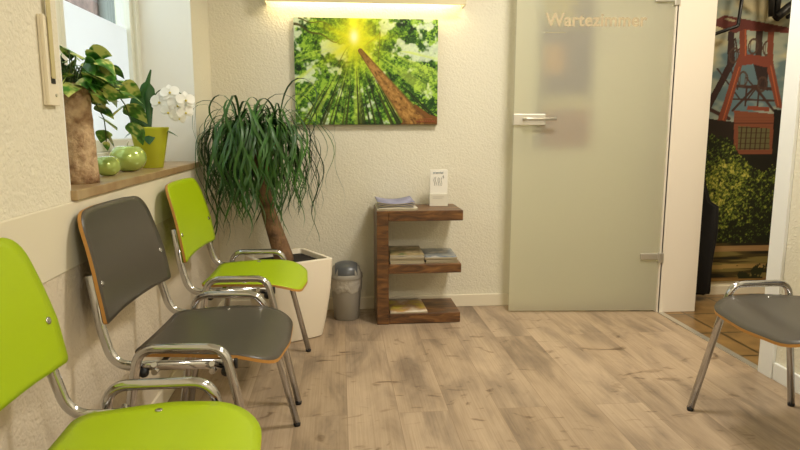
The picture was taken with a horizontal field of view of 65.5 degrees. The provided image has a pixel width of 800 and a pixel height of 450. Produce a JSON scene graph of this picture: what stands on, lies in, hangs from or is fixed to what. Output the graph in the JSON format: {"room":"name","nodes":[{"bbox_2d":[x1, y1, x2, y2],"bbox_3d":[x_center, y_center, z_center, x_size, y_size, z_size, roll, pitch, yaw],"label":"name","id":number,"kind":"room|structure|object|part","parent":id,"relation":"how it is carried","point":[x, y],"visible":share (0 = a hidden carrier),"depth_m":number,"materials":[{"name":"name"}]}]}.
{"room":"waiting room","nodes":[
{"label":"waiting room","id":0,"kind":"room"},
{"bbox_2d":[0,0,215,220],"bbox_3d":[-0.962,-0.344,0.814,0.350,2.550,5.290,-1,9,-5],"label":"wall","id":1,"kind":"structure","parent":0,"point":[34,169],"depth_m":1.43,"materials":[{"name":"beige paint"}]},
{"bbox_2d":[36,0,59,105],"bbox_3d":[-0.843,-0.935,1.413,0.016,1.305,0.066,-1,9,-5],"label":"belt","id":2,"kind":"object","parent":1,"relation":"attached to","point":[51,96],"visible":1,"depth_m":1.48,"materials":[{"name":"beige plastic"}]},
{"bbox_2d":[0,167,199,283],"bbox_3d":[-0.764,0.169,0.699,0.007,0.172,4.870,-1,9,-5],"label":"trim","id":3,"kind":"structure","parent":1,"relation":"attached to","point":[51,239],"depth_m":1.56,"materials":[{"name":"beige paint"}]},
{"bbox_2d":[0,193,221,449],"bbox_3d":[-0.785,0.568,0.972,0.004,0.700,5.289,-1,9,-5],"label":"wall panel","id":4,"kind":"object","parent":1,"relation":"attached to","point":[35,419],"depth_m":1.71,"materials":[{"name":"beige paint"}]},
{"bbox_2d":[55,0,197,201],"bbox_3d":[-1.050,-0.804,2.248,0.240,1.280,1.490,-1,9,-5],"label":"window reveal","id":5,"kind":"structure","parent":1,"relation":"attached to","point":[164,25],"depth_m":2.99,"materials":[{"name":"white paint"}]},
{"bbox_2d":[56,0,201,200],"bbox_3d":[-1.087,-0.805,2.251,0.346,1.280,1.502,-1,9,-5],"label":"window","id":6,"kind":"structure","parent":1,"relation":"in","point":[79,29],"depth_m":2.56,"materials":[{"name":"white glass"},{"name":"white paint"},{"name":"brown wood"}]},
{"bbox_3d":[-1.206,-0.819,2.231,0.045,1.125,1.390,-1,9,-5],"label":"sash","id":7,"kind":"part","parent":6,"relation":"part of","materials":[{"name":"white"}]},
{"bbox_2d":[59,44,146,184],"bbox_3d":[-0.936,-0.337,1.902,0.325,0.404,0.389,8,12,42],"label":"pothos","id":8,"kind":"object","parent":6,"relation":"on","point":[95,82],"visible":0.69,"depth_m":1.80,"materials":[{"name":"leaf"},{"name":"brown mottled ceramic"}]},
{"bbox_2d":[63,83,99,184],"bbox_3d":[-0.953,-0.267,1.823,0.115,0.288,0.114,-1,9,-5],"label":"vase","id":9,"kind":"object","parent":8,"relation":"attached to","point":[81,142],"depth_m":1.79,"materials":[{"name":"brown ceramic"}]},
{"bbox_2d":[97,155,120,175],"bbox_3d":[-0.999,-0.204,2.123,0.086,0.072,0.086,-1,9,-5],"label":"apple","id":10,"kind":"object","parent":6,"relation":"on","point":[107,165],"visible":0.88,"depth_m":2.09,"materials":[{"name":"green ceramic"}]},
{"bbox_3d":[-1.214,-0.802,2.233,0.090,1.280,1.490,-1,9,-5],"label":"frame","id":11,"kind":"part","parent":6,"relation":"part of","materials":[{"name":"white plastic"}]},
{"bbox_2d":[109,141,146,170],"bbox_3d":[-1.026,-0.260,2.345,0.132,0.115,0.132,-1,9,-5],"label":"apple","id":12,"kind":"object","parent":6,"relation":"on","point":[132,158],"visible":0.84,"depth_m":2.30,"materials":[{"name":"green ceramic"}]},
{"bbox_3d":[-1.045,-0.189,2.350,0.261,0.027,1.502,-1,9,-5],"label":"sill","id":13,"kind":"part","parent":6,"relation":"part of","materials":[{"name":"brown wood"}]},
{"bbox_2d":[124,70,194,167],"bbox_3d":[-0.977,-0.428,2.513,0.269,0.396,0.166,4,10,24],"label":"potted orchid","id":14,"kind":"object","parent":6,"relation":"on","point":[155,142],"visible":0.92,"depth_m":2.50,"materials":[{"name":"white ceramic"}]},
{"bbox_3d":[-1.027,-0.319,2.560,0.154,0.166,0.154,-1,9,-5],"label":"pot","id":15,"kind":"part","parent":14,"relation":"part of","materials":[{"name":"yellow ceramic"}]},
{"bbox_3d":[-0.961,-0.496,2.493,0.079,0.066,0.016,0,9,1],"label":"flower","id":16,"kind":"part","parent":14,"relation":"part of","materials":[{"name":"white plant"}]},
{"bbox_3d":[-0.925,-0.452,2.491,0.070,0.061,0.019,-1,9,-5],"label":"flower","id":17,"kind":"part","parent":14,"relation":"part of","materials":[{"name":"white plant"}]},
{"bbox_3d":[-0.919,-0.530,2.481,0.075,0.061,0.026,-1,9,-5],"label":"flower","id":18,"kind":"part","parent":14,"relation":"part of","materials":[{"name":"white plant"}]},
{"bbox_3d":[-0.892,-0.484,2.500,0.082,0.072,0.012,-4,10,-22],"label":"flower","id":19,"kind":"part","parent":14,"relation":"part of","materials":[{"name":"white plant"}]},
{"bbox_3d":[-0.887,-0.432,2.502,0.051,0.041,0.018,-3,9,-21],"label":"flower","id":20,"kind":"part","parent":14,"relation":"part of","materials":[{"name":"white plant"}]},
{"bbox_3d":[-0.866,-0.456,2.505,0.069,0.060,0.016,-6,10,-33],"label":"flower","id":21,"kind":"part","parent":14,"relation":"part of","materials":[{"name":"white plant"}]},
{"bbox_3d":[-0.859,-0.505,2.490,0.075,0.060,0.015,-5,10,-32],"label":"flower","id":22,"kind":"part","parent":14,"relation":"part of","materials":[{"name":"white plant"}]},
{"bbox_2d":[151,301,222,403],"bbox_3d":[-0.780,0.878,1.014,0.014,0.073,5.276,-1,9,-5],"label":"baseboard","id":23,"kind":"structure","parent":1,"relation":"attached to","point":[163,395],"depth_m":2.44,"materials":[{"name":"beige"}]},
{"bbox_2d":[207,0,516,299],"bbox_3d":[0.146,-0.775,3.595,3.095,2.550,0.100,-1,9,-5],"label":"wall","id":24,"kind":"structure","parent":0,"point":[251,42],"depth_m":3.58,"materials":[{"name":"beige paint"}]},
{"bbox_2d":[264,0,465,7],"bbox_3d":[-0.185,-1.249,3.387,1.090,0.094,0.100,-1,9,-5],"label":"wall lamp","id":25,"kind":"object","parent":24,"relation":"attached to","point":[462,3],"visible":1,"depth_m":3.36,"materials":[{"name":"beige"}]},
{"bbox_2d":[293,17,437,124],"bbox_3d":[-0.186,-0.854,3.482,0.797,0.578,0.033,-1,9,-5],"label":"picture","id":26,"kind":"object","parent":24,"relation":"attached to","point":[362,71],"visible":0.98,"depth_m":3.47,"materials":[{"name":"green"}]},
{"bbox_2d":[222,293,508,309],"bbox_3d":[0.224,0.456,3.735,2.540,0.073,0.014,-1,9,-5],"label":"baseboard","id":27,"kind":"structure","parent":24,"relation":"attached to","point":[492,299],"depth_m":3.74,"materials":[{"name":"beige wood"}]},
{"bbox_2d":[168,293,799,449],"bbox_3d":[1.218,0.892,1.325,4.750,0.050,5.500,-1,9,-5],"label":"floor","id":28,"kind":"structure","parent":0,"point":[496,377],"depth_m":2.58,"materials":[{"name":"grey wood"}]},
{"bbox_2d":[0,238,261,449],"bbox_3d":[-0.527,0.465,1.139,0.523,0.851,0.607,-1,9,-6],"label":"chair","id":29,"kind":"object","parent":28,"relation":"on","point":[32,345],"visible":1,"depth_m":1.26,"materials":[{"name":"green plastic"}]},
{"bbox_3d":[-0.741,0.193,1.074,0.092,0.294,0.515,-1,9,-6],"label":"backrest","id":30,"kind":"part","parent":29,"relation":"part of","materials":[{"name":"green plastic"}]},
{"bbox_3d":[-0.465,0.451,1.143,0.399,0.057,0.464,-1,9,-6],"label":"seat","id":31,"kind":"part","parent":29,"relation":"part of","materials":[{"name":"green plastic"}]},
{"bbox_2d":[77,196,300,426],"bbox_3d":[-0.596,0.349,1.884,0.523,0.851,0.607,0,9,-2],"label":"chair","id":32,"kind":"object","parent":28,"relation":"on","point":[125,250],"visible":0.99,"depth_m":1.80,"materials":[{"name":"grey plastic"}]},
{"bbox_3d":[-0.811,0.075,1.832,0.092,0.294,0.515,0,9,-2],"label":"backrest","id":33,"kind":"part","parent":32,"relation":"part of","materials":[{"name":"grey plastic"}]},
{"bbox_3d":[-0.534,0.336,1.884,0.399,0.057,0.464,0,9,-2],"label":"seat","id":34,"kind":"part","parent":32,"relation":"part of","materials":[{"name":"grey plastic"}]},
{"bbox_2d":[165,178,310,404],"bbox_3d":[-0.654,0.234,2.624,0.523,0.851,0.607,-1,9,-4],"label":"chair","id":35,"kind":"object","parent":28,"relation":"on","point":[194,229],"visible":0.95,"depth_m":2.54,"materials":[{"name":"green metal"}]},
{"bbox_3d":[-0.869,-0.038,2.564,0.092,0.294,0.515,-1,9,-4],"label":"backrest","id":36,"kind":"part","parent":35,"relation":"part of","materials":[{"name":"green plastic"}]},
{"bbox_3d":[-0.593,0.221,2.626,0.399,0.057,0.464,-1,9,-4],"label":"seat","id":37,"kind":"part","parent":35,"relation":"part of","materials":[{"name":"green plastic"}]},
{"bbox_2d":[192,78,344,341],"bbox_3d":[-0.630,-0.077,3.173,0.699,1.300,0.597,-1,9,-5],"label":"potted palm","id":38,"kind":"object","parent":28,"relation":"on","point":[249,148],"visible":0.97,"depth_m":3.03,"materials":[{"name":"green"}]},
{"bbox_2d":[245,248,331,341],"bbox_3d":[-0.574,0.364,3.221,0.344,0.412,0.344,-6,11,-35],"label":"planter","id":39,"kind":"object","parent":38,"relation":"attached to","point":[313,301],"depth_m":3.13,"materials":[{"name":"beige"}]},
{"bbox_2d":[331,260,362,320],"bbox_3d":[-0.302,0.362,3.504,0.186,0.330,0.186,-1,9,-5],"label":"waste bin","id":40,"kind":"object","parent":28,"relation":"on","point":[346,278],"visible":0.91,"depth_m":3.44,"materials":[{"name":"grey plastic"}]},
{"bbox_3d":[-0.302,0.252,3.486,0.186,0.082,0.186,-1,9,-5],"label":"bin lid","id":41,"kind":"part","parent":40,"relation":"part of","materials":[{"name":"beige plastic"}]},
{"bbox_2d":[374,204,462,324],"bbox_3d":[0.094,0.211,3.513,0.467,0.626,0.292,-1,9,-5],"label":"shelf unit","id":42,"kind":"object","parent":28,"relation":"on","point":[439,309],"visible":0.87,"depth_m":3.38,"materials":[{"name":"brown wood"}]},
{"bbox_2d":[375,204,416,210],"bbox_3d":[-0.028,-0.099,3.444,0.212,0.006,0.262,-1,9,-5],"label":"booklet","id":43,"kind":"object","parent":42,"relation":"on","point":[375,204],"visible":0.3,"depth_m":3.32,"materials":[{"name":"beige paper"}]},
{"bbox_2d":[375,203,417,209],"bbox_3d":[-0.022,-0.105,3.443,0.212,0.006,0.262,-1,9,-6],"label":"booklet","id":44,"kind":"object","parent":43,"relation":"on","point":[378,207],"visible":0.41,"depth_m":3.32,"materials":[{"name":"beige paper"}]},
{"bbox_2d":[377,203,414,207],"bbox_3d":[-0.027,-0.122,3.455,0.200,0.022,0.250,-1,9,-4],"label":"brochure","id":45,"kind":"object","parent":44,"relation":"on","point":[377,203],"visible":0.26,"depth_m":3.34,"materials":[{"name":"beige paper"}]},
{"bbox_2d":[375,198,414,205],"bbox_3d":[-0.030,-0.130,3.454,0.200,0.022,0.250,-1,9,-6],"label":"brochure","id":46,"kind":"object","parent":45,"relation":"on","point":[375,198],"visible":0.26,"depth_m":3.34,"materials":[{"name":"beige paper"}]},
{"bbox_2d":[375,196,414,204],"bbox_3d":[-0.033,-0.139,3.452,0.200,0.022,0.250,-1,9,-6],"label":"brochure","id":47,"kind":"object","parent":46,"relation":"on","point":[405,200],"visible":1,"depth_m":3.43,"materials":[{"name":"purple paper"}]},
{"bbox_2d":[389,261,424,263],"bbox_3d":[0.028,0.186,3.499,0.186,0.010,0.262,-1,9,-6],"label":"magazine","id":48,"kind":"object","parent":42,"relation":"on","point":[389,261],"visible":0.23,"depth_m":3.37,"materials":[{"name":"beige paper"}]},
{"bbox_2d":[390,260,423,261],"bbox_3d":[0.026,0.176,3.502,0.186,0.010,0.262,-1,9,-5],"label":"magazine","id":49,"kind":"object","parent":48,"relation":"on","point":[393,260],"visible":0.16,"depth_m":3.37,"materials":[{"name":"beige paper"}]},
{"bbox_2d":[389,257,423,260],"bbox_3d":[0.025,0.167,3.500,0.186,0.010,0.262,-1,9,-4],"label":"magazine","id":50,"kind":"object","parent":49,"relation":"on","point":[389,257],"visible":0.16,"depth_m":3.37,"materials":[{"name":"beige paper"}]},
{"bbox_2d":[389,255,423,258],"bbox_3d":[0.029,0.158,3.494,0.186,0.010,0.262,-1,9,-4],"label":"magazine","id":51,"kind":"object","parent":50,"relation":"on","point":[412,257],"visible":0.25,"depth_m":3.37,"materials":[{"name":"beige paper"}]},
{"bbox_2d":[389,246,423,256],"bbox_3d":[0.028,0.146,3.501,0.186,0.010,0.262,-1,9,-5],"label":"magazine","id":52,"kind":"object","parent":51,"relation":"on","point":[394,251],"visible":0.94,"depth_m":3.46,"materials":[{"name":"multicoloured paper"}]},
{"bbox_2d":[389,298,427,313],"bbox_3d":[0.035,0.457,3.536,0.205,0.012,0.268,-1,9,-7],"label":"magazine","id":53,"kind":"object","parent":42,"relation":"on","point":[396,306],"visible":0.98,"depth_m":3.51,"materials":[{"name":"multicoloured paper"}]},
{"bbox_2d":[429,170,447,205],"bbox_3d":[0.218,-0.210,3.516,0.104,0.205,0.037,0,9,-3],"label":"holder","id":54,"kind":"object","parent":42,"relation":"on","point":[438,196],"visible":1,"depth_m":3.51,"materials":[{"name":"beige plastic"}]},
{"bbox_2d":[424,260,457,262],"bbox_3d":[0.216,0.184,3.520,0.178,0.008,0.255,-1,9,-6],"label":"magazine","id":55,"kind":"object","parent":42,"relation":"on","point":[424,260],"visible":0.23,"depth_m":3.40,"materials":[{"name":"beige paper"}]},
{"bbox_2d":[425,259,458,261],"bbox_3d":[0.219,0.176,3.516,0.178,0.008,0.255,-1,9,-6],"label":"magazine","id":56,"kind":"object","parent":55,"relation":"on","point":[457,259],"visible":0.17,"depth_m":3.39,"materials":[{"name":"beige paper"}]},
{"bbox_2d":[424,258,456,259],"bbox_3d":[0.214,0.167,3.519,0.178,0.008,0.255,-1,9,-4],"label":"magazine","id":57,"kind":"object","parent":56,"relation":"on","point":[424,258],"visible":0.25,"depth_m":3.39,"materials":[{"name":"beige paper"}]},
{"bbox_2d":[421,248,456,258],"bbox_3d":[0.216,0.160,3.511,0.178,0.008,0.255,-1,9,-4],"label":"magazine","id":58,"kind":"object","parent":57,"relation":"on","point":[430,253],"visible":0.96,"depth_m":3.49,"materials":[{"name":"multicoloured paper"}]},
{"bbox_2d":[687,280,799,411],"bbox_3d":[1.368,0.325,2.039,0.523,0.851,0.607,-1,9,-5],"label":"chair","id":59,"kind":"object","parent":28,"relation":"on","point":[771,318],"visible":1,"depth_m":2.16,"materials":[{"name":"silver metal"}]},
{"bbox_3d":[1.307,0.313,2.031,0.399,0.057,0.464,-1,9,-5],"label":"seat","id":60,"kind":"part","parent":59,"relation":"part of","materials":[{"name":"grey plastic"}]},
{"bbox_2d":[711,281,736,285],"bbox_3d":[2.500,-0.827,3.928,1.655,2.550,0.100,-1,9,-5],"label":"wall","id":61,"kind":"structure","parent":0,"point":[722,283],"depth_m":4.02,"materials":[{"name":"beige paint"}]},
{"bbox_2d":[705,285,764,294],"bbox_3d":[2.505,0.414,4.064,1.655,0.055,0.012,-1,9,-5],"label":"baseboard","id":62,"kind":"structure","parent":61,"relation":"attached to","point":[715,290],"depth_m":4.03,"materials":[{"name":"beige wood"}]},
{"bbox_2d":[705,0,790,281],"bbox_3d":[2.363,-0.735,3.873,1.340,2.215,0.008,-1,9,-5],"label":"wall mural","id":63,"kind":"object","parent":61,"relation":"attached to","point":[749,59],"visible":0.52,"depth_m":3.87,"materials":[{"name":"multicoloured paper"}]},
{"bbox_2d":[696,177,718,294],"bbox_3d":[1.834,-0.056,3.830,0.252,0.977,0.126,-1,9,-5],"label":"coat","id":64,"kind":"object","parent":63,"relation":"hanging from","point":[710,211],"visible":0.27,"depth_m":3.81,"materials":[{"name":"black fabric"}]},
{"bbox_2d":[715,0,791,35],"bbox_3d":[2.096,-1.207,3.709,0.790,0.528,0.133,-1,9,-5],"label":"coat rack","id":65,"kind":"object","parent":63,"relation":"attached to","point":[774,11],"visible":0.77,"depth_m":3.66,"materials":[{"name":"black metal"}]},
{"bbox_3d":[1.884,-1.261,3.648,0.285,0.368,0.019,-1,9,-5],"label":"rack arm","id":66,"kind":"part","parent":65,"relation":"part of","materials":[{"name":"black metal"}]},
{"bbox_3d":[2.189,-1.341,3.665,0.055,0.217,0.032,-1,9,-5],"label":"rack arm","id":67,"kind":"part","parent":65,"relation":"part of","materials":[{"name":"black metal"}]},
{"bbox_3d":[2.237,-1.341,3.680,0.048,0.220,0.036,-1,9,-5],"label":"rack arm","id":68,"kind":"part","parent":65,"relation":"part of","materials":[{"name":"black metal"}]},
{"bbox_3d":[2.334,-1.304,3.680,0.246,0.194,0.059,-1,9,-5],"label":"rack arm","id":69,"kind":"part","parent":65,"relation":"part of","materials":[{"name":"black metal"}]},
{"bbox_2d":[775,112,799,374],"bbox_3d":[1.843,-0.385,1.081,0.205,2.550,5.290,-1,9,-5],"label":"wall","id":70,"kind":"structure","parent":0,"point":[792,259],"depth_m":2.54,"materials":[{"name":"beige paint"}]},
{"bbox_2d":[508,0,680,310],"bbox_3d":[1.071,-0.496,3.459,0.885,2.020,0.078,0,9,-1],"label":"door","id":71,"kind":"structure","parent":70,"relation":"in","point":[590,117],"depth_m":3.49,"materials":[{"name":"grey glass"}]},
{"bbox_3d":[0.718,-0.585,3.454,0.179,0.062,0.012,0,9,-1],"label":"lock plate","id":72,"kind":"part","parent":71,"relation":"part of","materials":[{"name":"silver metal"}]},
{"bbox_3d":[0.769,-0.584,3.426,0.177,0.017,0.046,0,9,-1],"label":"handle","id":73,"kind":"part","parent":71,"relation":"part of","materials":[{"name":"silver metal"}]},
{"bbox_3d":[1.498,0.189,3.584,0.030,0.060,0.032,0,9,-1],"label":"hinge plate","id":74,"kind":"part","parent":71,"relation":"part of","materials":[{"name":"silver metal"}]},
{"bbox_3d":[1.498,-1.217,3.366,0.030,0.060,0.032,0,9,-1],"label":"hinge plate","id":75,"kind":"part","parent":71,"relation":"part of","materials":[{"name":"silver metal"}]},
{"bbox_2d":[653,0,717,311],"bbox_3d":[1.654,-0.476,3.035,0.233,2.130,1.060,-1,9,-5],"label":"trim","id":76,"kind":"structure","parent":70,"relation":"attached to","point":[694,20],"depth_m":3.49,"materials":[{"name":"beige paint"}]},
{"bbox_2d":[657,312,757,370],"bbox_3d":[1.559,0.576,3.189,0.034,0.004,0.888,-1,9,-5],"label":"trim","id":77,"kind":"structure","parent":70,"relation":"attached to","point":[667,316],"depth_m":3.13,"materials":[{"name":"silver metal"}]},
{"bbox_2d":[758,0,799,377],"bbox_3d":[1.700,-0.367,2.562,0.233,2.060,0.086,-1,9,-5],"label":"trim","id":78,"kind":"structure","parent":70,"relation":"attached to","point":[789,122],"depth_m":2.56,"materials":[{"name":"white"}]},
{"bbox_2d":[772,363,799,394],"bbox_3d":[1.793,0.933,0.657,0.014,0.075,4.065,-1,9,-5],"label":"baseboard","id":79,"kind":"structure","parent":70,"relation":"attached to","point":[779,375],"depth_m":2.60,"materials":[{"name":"white wood"}]},
{"label":"outside","id":80,"kind":"structure","parent":0,"visible":0},
{"bbox_2d":[65,0,115,23],"bbox_3d":[-4.042,-3.167,7.756,0.315,10.000,11.000,-1,9,-5],"label":"facade","id":81,"kind":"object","parent":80,"point":[105,9],"visible":0.02,"depth_m":8.31,"materials":[{"name":"grey"}]}
]}

